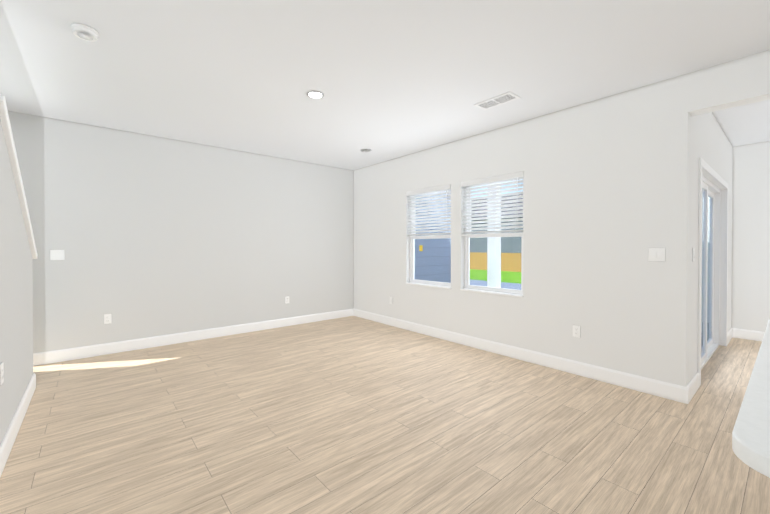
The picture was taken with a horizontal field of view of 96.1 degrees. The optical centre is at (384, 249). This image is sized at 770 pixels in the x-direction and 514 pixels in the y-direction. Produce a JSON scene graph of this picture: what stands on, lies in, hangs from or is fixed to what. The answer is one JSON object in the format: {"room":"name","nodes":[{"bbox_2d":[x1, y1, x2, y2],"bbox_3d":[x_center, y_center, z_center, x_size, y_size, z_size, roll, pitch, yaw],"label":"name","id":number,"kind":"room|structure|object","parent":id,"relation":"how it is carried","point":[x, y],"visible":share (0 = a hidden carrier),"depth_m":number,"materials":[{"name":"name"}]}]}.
{"room":"empty living room","nodes":[
{"label":"empty living room","id":0,"kind":"room"},
{"bbox_2d":[0,119,32,444],"bbox_3d":[-0.488,-0.064,-0.160,0.120,2.740,8.650,0,1,-40],"label":"wall","id":1,"kind":"structure","parent":0,"point":[16,308],"depth_m":2.38,"materials":[{"name":"beige paint"}]},
{"bbox_2d":[0,362,3,384],"bbox_3d":[-2.279,0.740,2.058,0.008,0.121,0.075,0,1,-40],"label":"outlet","id":2,"kind":"object","parent":1,"relation":"attached to","point":[1,373],"visible":1,"depth_m":2.04,"materials":[{"name":"white plastic"}]},
{"bbox_2d":[0,373,35,476],"bbox_3d":[-0.442,1.238,-0.100,0.016,0.135,8.666,0,1,-40],"label":"baseboard","id":3,"kind":"structure","parent":1,"relation":"attached to","point":[7,443],"depth_m":2.37,"materials":[{"name":"white paint"}]},
{"bbox_2d":[0,95,37,258],"bbox_3d":[-2.797,-0.404,2.565,0.175,1.002,1.593,0,1,-40],"label":"trim","id":4,"kind":"structure","parent":1,"relation":"on","point":[7,129],"depth_m":2.40,"materials":[{"name":"white paint"}]},
{"bbox_2d":[8,111,353,352],"bbox_3d":[-2.740,-0.100,4.814,5.800,2.740,0.150,0,1,-40],"label":"wall","id":5,"kind":"structure","parent":0,"point":[151,236],"depth_m":4.60,"materials":[{"name":"beige paint"}]},
{"bbox_2d":[50,250,64,260],"bbox_3d":[-3.695,0.066,3.901,0.121,0.121,0.008,0,1,-40],"label":"light switch","id":6,"kind":"object","parent":5,"relation":"attached to","point":[57,254],"visible":1,"depth_m":3.90,"materials":[{"name":"white plastic"}]},
{"bbox_2d":[104,313,111,323],"bbox_3d":[-3.360,0.844,4.191,0.075,0.121,0.008,0,1,-40],"label":"electrical outlet","id":7,"kind":"object","parent":5,"relation":"attached to","point":[107,318],"visible":1,"depth_m":4.19,"materials":[{"name":"white plastic"}]},
{"bbox_2d":[33,308,353,365],"bbox_3d":[-2.228,1.200,5.149,4.300,0.135,0.016,0,1,-40],"label":"baseboard","id":8,"kind":"structure","parent":5,"relation":"attached to","point":[48,357],"depth_m":4.61,"materials":[{"name":"white paint"}]},
{"bbox_2d":[285,296,288,303],"bbox_3d":[-1.605,0.833,5.679,0.075,0.121,0.008,0,1,-40],"label":"electrical outlet","id":9,"kind":"object","parent":5,"relation":"attached to","point":[286,299],"visible":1,"depth_m":5.67,"materials":[{"name":"white plastic"}]},
{"bbox_2d":[0,316,769,513],"bbox_3d":[1.624,1.339,2.199,9.060,0.100,9.800,0,1,-40],"label":"floor","id":10,"kind":"structure","parent":0,"point":[351,415],"depth_m":2.40,"materials":[{"name":"brown wood"}]},
{"bbox_3d":[1.809,0.856,0.887,1.970,0.885,0.935,0,1,-40],"label":"kitchen island","id":11,"kind":"object","parent":10,"relation":"on","visible":0},
{"bbox_2d":[732,318,769,477],"bbox_3d":[1.768,0.393,0.931,2.050,0.040,1.030,0,1,-40],"label":"island countertop","id":12,"kind":"structure","parent":11,"relation":"on","point":[751,439],"depth_m":0.76,"materials":[{"name":"white stone"}]},
{"bbox_2d":[0,0,769,170],"bbox_3d":[1.624,-1.531,2.178,9.060,0.160,9.800,0,1,-40],"label":"ceiling","id":13,"kind":"structure","parent":0,"point":[391,79],"depth_m":2.71,"materials":[{"name":"white paint"}]},
{"bbox_2d":[71,23,98,41],"bbox_3d":[-1.985,-1.429,2.291,0.140,0.046,0.140,0,1,-40],"label":"smoke detector","id":14,"kind":"object","parent":13,"relation":"attached to","point":[85,32],"visible":1,"depth_m":2.27,"materials":[{"name":"white plastic"}]},
{"bbox_2d":[306,91,323,98],"bbox_3d":[-0.657,-1.455,3.260,0.164,0.008,0.164,0,1,-40],"label":"recessed light","id":15,"kind":"object","parent":13,"relation":"in","point":[315,94],"visible":1,"depth_m":3.25,"materials":[{"name":"white metal"}]},
{"bbox_2d":[361,149,371,151],"bbox_3d":[-0.281,-1.468,5.152,0.164,0.008,0.164,0,1,-40],"label":"recessed light","id":16,"kind":"object","parent":13,"relation":"in","point":[366,150],"visible":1,"depth_m":5.13,"materials":[{"name":"white metal"}]},
{"bbox_2d":[474,92,520,109],"bbox_3d":[1.101,-1.456,3.413,0.200,0.007,0.400,0,1,-40],"label":"ceiling vent","id":17,"kind":"object","parent":13,"relation":"in","point":[504,98],"visible":1,"depth_m":3.40,"materials":[{"name":"white metal"}]},
{"bbox_2d":[353,309,688,403],"bbox_3d":[0.957,1.203,4.703,0.016,0.135,4.816,0,1,-40],"label":"baseboard","id":18,"kind":"structure","parent":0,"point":[671,391],"depth_m":3.70,"materials":[{"name":"white paint"}]},
{"bbox_2d":[354,50,769,386],"bbox_3d":[2.535,-0.087,2.961,0.150,2.740,9.500,0,1,-40],"label":"wall","id":19,"kind":"structure","parent":0,"point":[606,193],"depth_m":3.48,"materials":[{"name":"beige paint"}]},
{"bbox_2d":[406,282,450,288],"bbox_3d":[0.643,0.537,5.125,0.080,0.020,0.878,0,1,-40],"label":"window sill","id":20,"kind":"structure","parent":19,"relation":"attached to","point":[437,286],"depth_m":5.06,"materials":[{"name":"white paint"}]},
{"bbox_2d":[410,190,450,286],"bbox_3d":[0.704,-0.178,5.171,0.075,1.444,0.874,0,1,-40],"label":"window","id":21,"kind":"structure","parent":19,"relation":"in","point":[412,261],"depth_m":5.45,"materials":[{"name":"white plastic"}]},
{"bbox_2d":[406,184,450,236],"bbox_3d":[0.644,-0.541,5.117,0.066,0.719,0.872,0,1,-40],"label":"window blind","id":22,"kind":"object","parent":21,"relation":"attached to","point":[434,190],"visible":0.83,"depth_m":5.08,"materials":[{"name":"white plastic"}]},
{"bbox_2d":[414,191,450,282],"bbox_3d":[0.706,-0.180,5.172,0.034,1.320,0.754,0,1,-40],"label":"window panel","id":23,"kind":"object","parent":21,"relation":"attached to","point":[434,252],"visible":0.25,"depth_m":5.15,"materials":[{"name":"clear glass"}]},
{"bbox_2d":[460,288,522,297],"bbox_3d":[1.322,0.543,4.324,0.080,0.020,0.878,0,1,-40],"label":"window sill","id":24,"kind":"structure","parent":19,"relation":"attached to","point":[497,293],"depth_m":4.26,"materials":[{"name":"white paint"}]},
{"bbox_2d":[464,179,522,294],"bbox_3d":[1.383,-0.172,4.370,0.075,1.444,0.874,0,1,-40],"label":"window","id":25,"kind":"structure","parent":19,"relation":"in","point":[467,285],"depth_m":4.54,"materials":[{"name":"white plastic"}]},
{"bbox_2d":[461,171,522,235],"bbox_3d":[1.323,-0.535,4.316,0.066,0.719,0.872,0,1,-40],"label":"window blind","id":26,"kind":"object","parent":25,"relation":"attached to","point":[517,176],"visible":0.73,"depth_m":4.28,"materials":[{"name":"white plastic"}]},
{"bbox_2d":[469,184,522,288],"bbox_3d":[1.385,-0.174,4.372,0.034,1.320,0.754,0,1,-40],"label":"window panel","id":27,"kind":"object","parent":25,"relation":"attached to","point":[495,254],"visible":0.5,"depth_m":4.36,"materials":[{"name":"clear glass"}]},
{"bbox_2d":[573,325,580,337],"bbox_3d":[1.954,0.839,3.531,0.008,0.121,0.075,0,1,-40],"label":"outlet","id":28,"kind":"object","parent":19,"relation":"attached to","point":[576,331],"visible":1,"depth_m":3.53,"materials":[{"name":"white plastic"}]},
{"bbox_2d":[648,248,665,261],"bbox_3d":[2.376,0.048,3.024,0.014,0.121,0.121,0,1,-40],"label":"light switch","id":29,"kind":"object","parent":19,"relation":"attached to","point":[657,254],"visible":1,"depth_m":3.02,"materials":[{"name":"white plastic"}]},
{"bbox_2d":[690,112,732,380],"bbox_3d":[3.820,-0.095,4.083,3.260,2.740,0.150,0,1,-40],"label":"wall","id":30,"kind":"structure","parent":0,"point":[711,147],"depth_m":3.26,"materials":[{"name":"beige paint"}]},
{"bbox_2d":[686,372,699,401],"bbox_3d":[2.716,1.215,3.048,0.525,0.135,0.016,0,1,-40],"label":"baseboard","id":31,"kind":"structure","parent":30,"relation":"attached to","point":[693,385],"depth_m":3.04,"materials":[{"name":"white paint"}]},
{"bbox_2d":[692,248,694,260],"bbox_3d":[2.721,0.048,3.045,0.075,0.121,0.014,0,1,-40],"label":"light switch","id":32,"kind":"object","parent":30,"relation":"attached to","point":[693,254],"visible":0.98,"depth_m":3.03,"materials":[{"name":"white plastic"}]},
{"bbox_2d":[701,189,711,355],"bbox_3d":[3.649,0.258,3.970,1.722,1.856,0.049,0,1,-40],"label":"door","id":33,"kind":"structure","parent":30,"relation":"in","point":[704,278],"depth_m":4.10,"materials":[{"name":"clear glass"}]},
{"bbox_2d":[698,158,727,384],"bbox_3d":[3.670,0.211,3.945,2.090,2.130,0.162,0,1,-40],"label":"door frame","id":34,"kind":"structure","parent":30,"relation":"attached to","point":[718,296],"depth_m":4.52,"materials":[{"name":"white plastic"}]},
{"bbox_2d":[727,328,732,344],"bbox_3d":[4.760,1.202,4.781,0.635,0.135,0.016,0,1,-40],"label":"baseboard","id":35,"kind":"structure","parent":30,"relation":"attached to","point":[730,335],"depth_m":4.77,"materials":[{"name":"white paint"}]},
{"bbox_2d":[731,141,769,331],"bbox_3d":[6.574,-0.089,3.239,0.150,2.740,4.700,0,1,-40],"label":"wall","id":36,"kind":"structure","parent":0,"point":[750,298],"depth_m":4.84,"materials":[{"name":"beige paint"}]},
{"bbox_2d":[732,328,764,341],"bbox_3d":[6.511,1.214,3.195,0.016,0.135,4.700,0,1,-40],"label":"baseboard","id":37,"kind":"structure","parent":36,"relation":"attached to","point":[748,334],"depth_m":4.85,"materials":[{"name":"white paint"}]},
{"label":"outside","id":38,"kind":"structure","parent":0,"visible":0},
{"bbox_2d":[470,269,520,283],"bbox_3d":[14.660,1.353,19.482,100.000,0.220,90.000,0,1,-40],"label":"ground","id":39,"kind":"structure","parent":38,"point":[512,276],"depth_m":16.03,"materials":[{"name":"green plant"}]},
{"bbox_2d":[415,191,450,282],"bbox_3d":[-0.071,-0.250,7.503,1.750,3.600,3.200,0,1,-40],"label":"wall","id":40,"kind":"structure","parent":39,"relation":"on","point":[432,259],"depth_m":6.21,"materials":[{"name":"blue"}]},
{"bbox_2d":[470,252,520,271],"bbox_3d":[10.099,0.756,15.610,0.040,1.030,80.000,0,1,-40],"label":"fence","id":41,"kind":"object","parent":39,"relation":"on","point":[507,262],"depth_m":19.58,"materials":[{"name":"brown wood"}]},
{"bbox_2d":[470,279,520,289],"bbox_3d":[3.135,1.383,12.200,3.400,0.225,6.200,0,1,-40],"label":"slab","id":42,"kind":"object","parent":39,"relation":"on","point":[510,286],"depth_m":12.42,"materials":[{"name":"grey concrete"}]},
{"bbox_2d":[470,217,522,252],"bbox_3d":[17.711,-0.406,22.056,12.000,3.700,60.000,0,1,-40],"label":"wall","id":43,"kind":"structure","parent":39,"relation":"on","point":[473,243],"depth_m":23.98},
{"bbox_2d":[472,194,522,217],"bbox_3d":[17.711,-3.456,22.033,12.800,2.400,60.600,0,1,-40],"label":"neighbor roof","id":44,"kind":"structure","parent":43,"relation":"on","point":[501,207],"depth_m":26.59,"materials":[{"name":"grey"}]},
{"bbox_2d":[702,322,708,344],"bbox_3d":[3.109,1.427,5.852,4.450,0.230,3.450,0,1,-40],"label":"patio slab","id":45,"kind":"object","parent":39,"relation":"on","point":[707,332],"depth_m":5.46,"materials":[{"name":"grey concrete"}]},
{"bbox_2d":[487,183,500,287],"bbox_3d":[2.270,-0.198,7.193,0.200,3.000,0.200,0,1,-40],"label":"patio column","id":46,"kind":"structure","parent":45,"relation":"on","point":[493,262],"depth_m":7.12,"materials":[{"name":"white paint"}]},
{"bbox_2d":[702,194,709,322],"bbox_3d":[5.637,0.078,6.379,0.160,2.480,2.100,0,1,-40],"label":"screen","id":47,"kind":"object","parent":45,"relation":"on","point":[708,277],"depth_m":6.16,"materials":[{"name":"white paint"}]}
]}

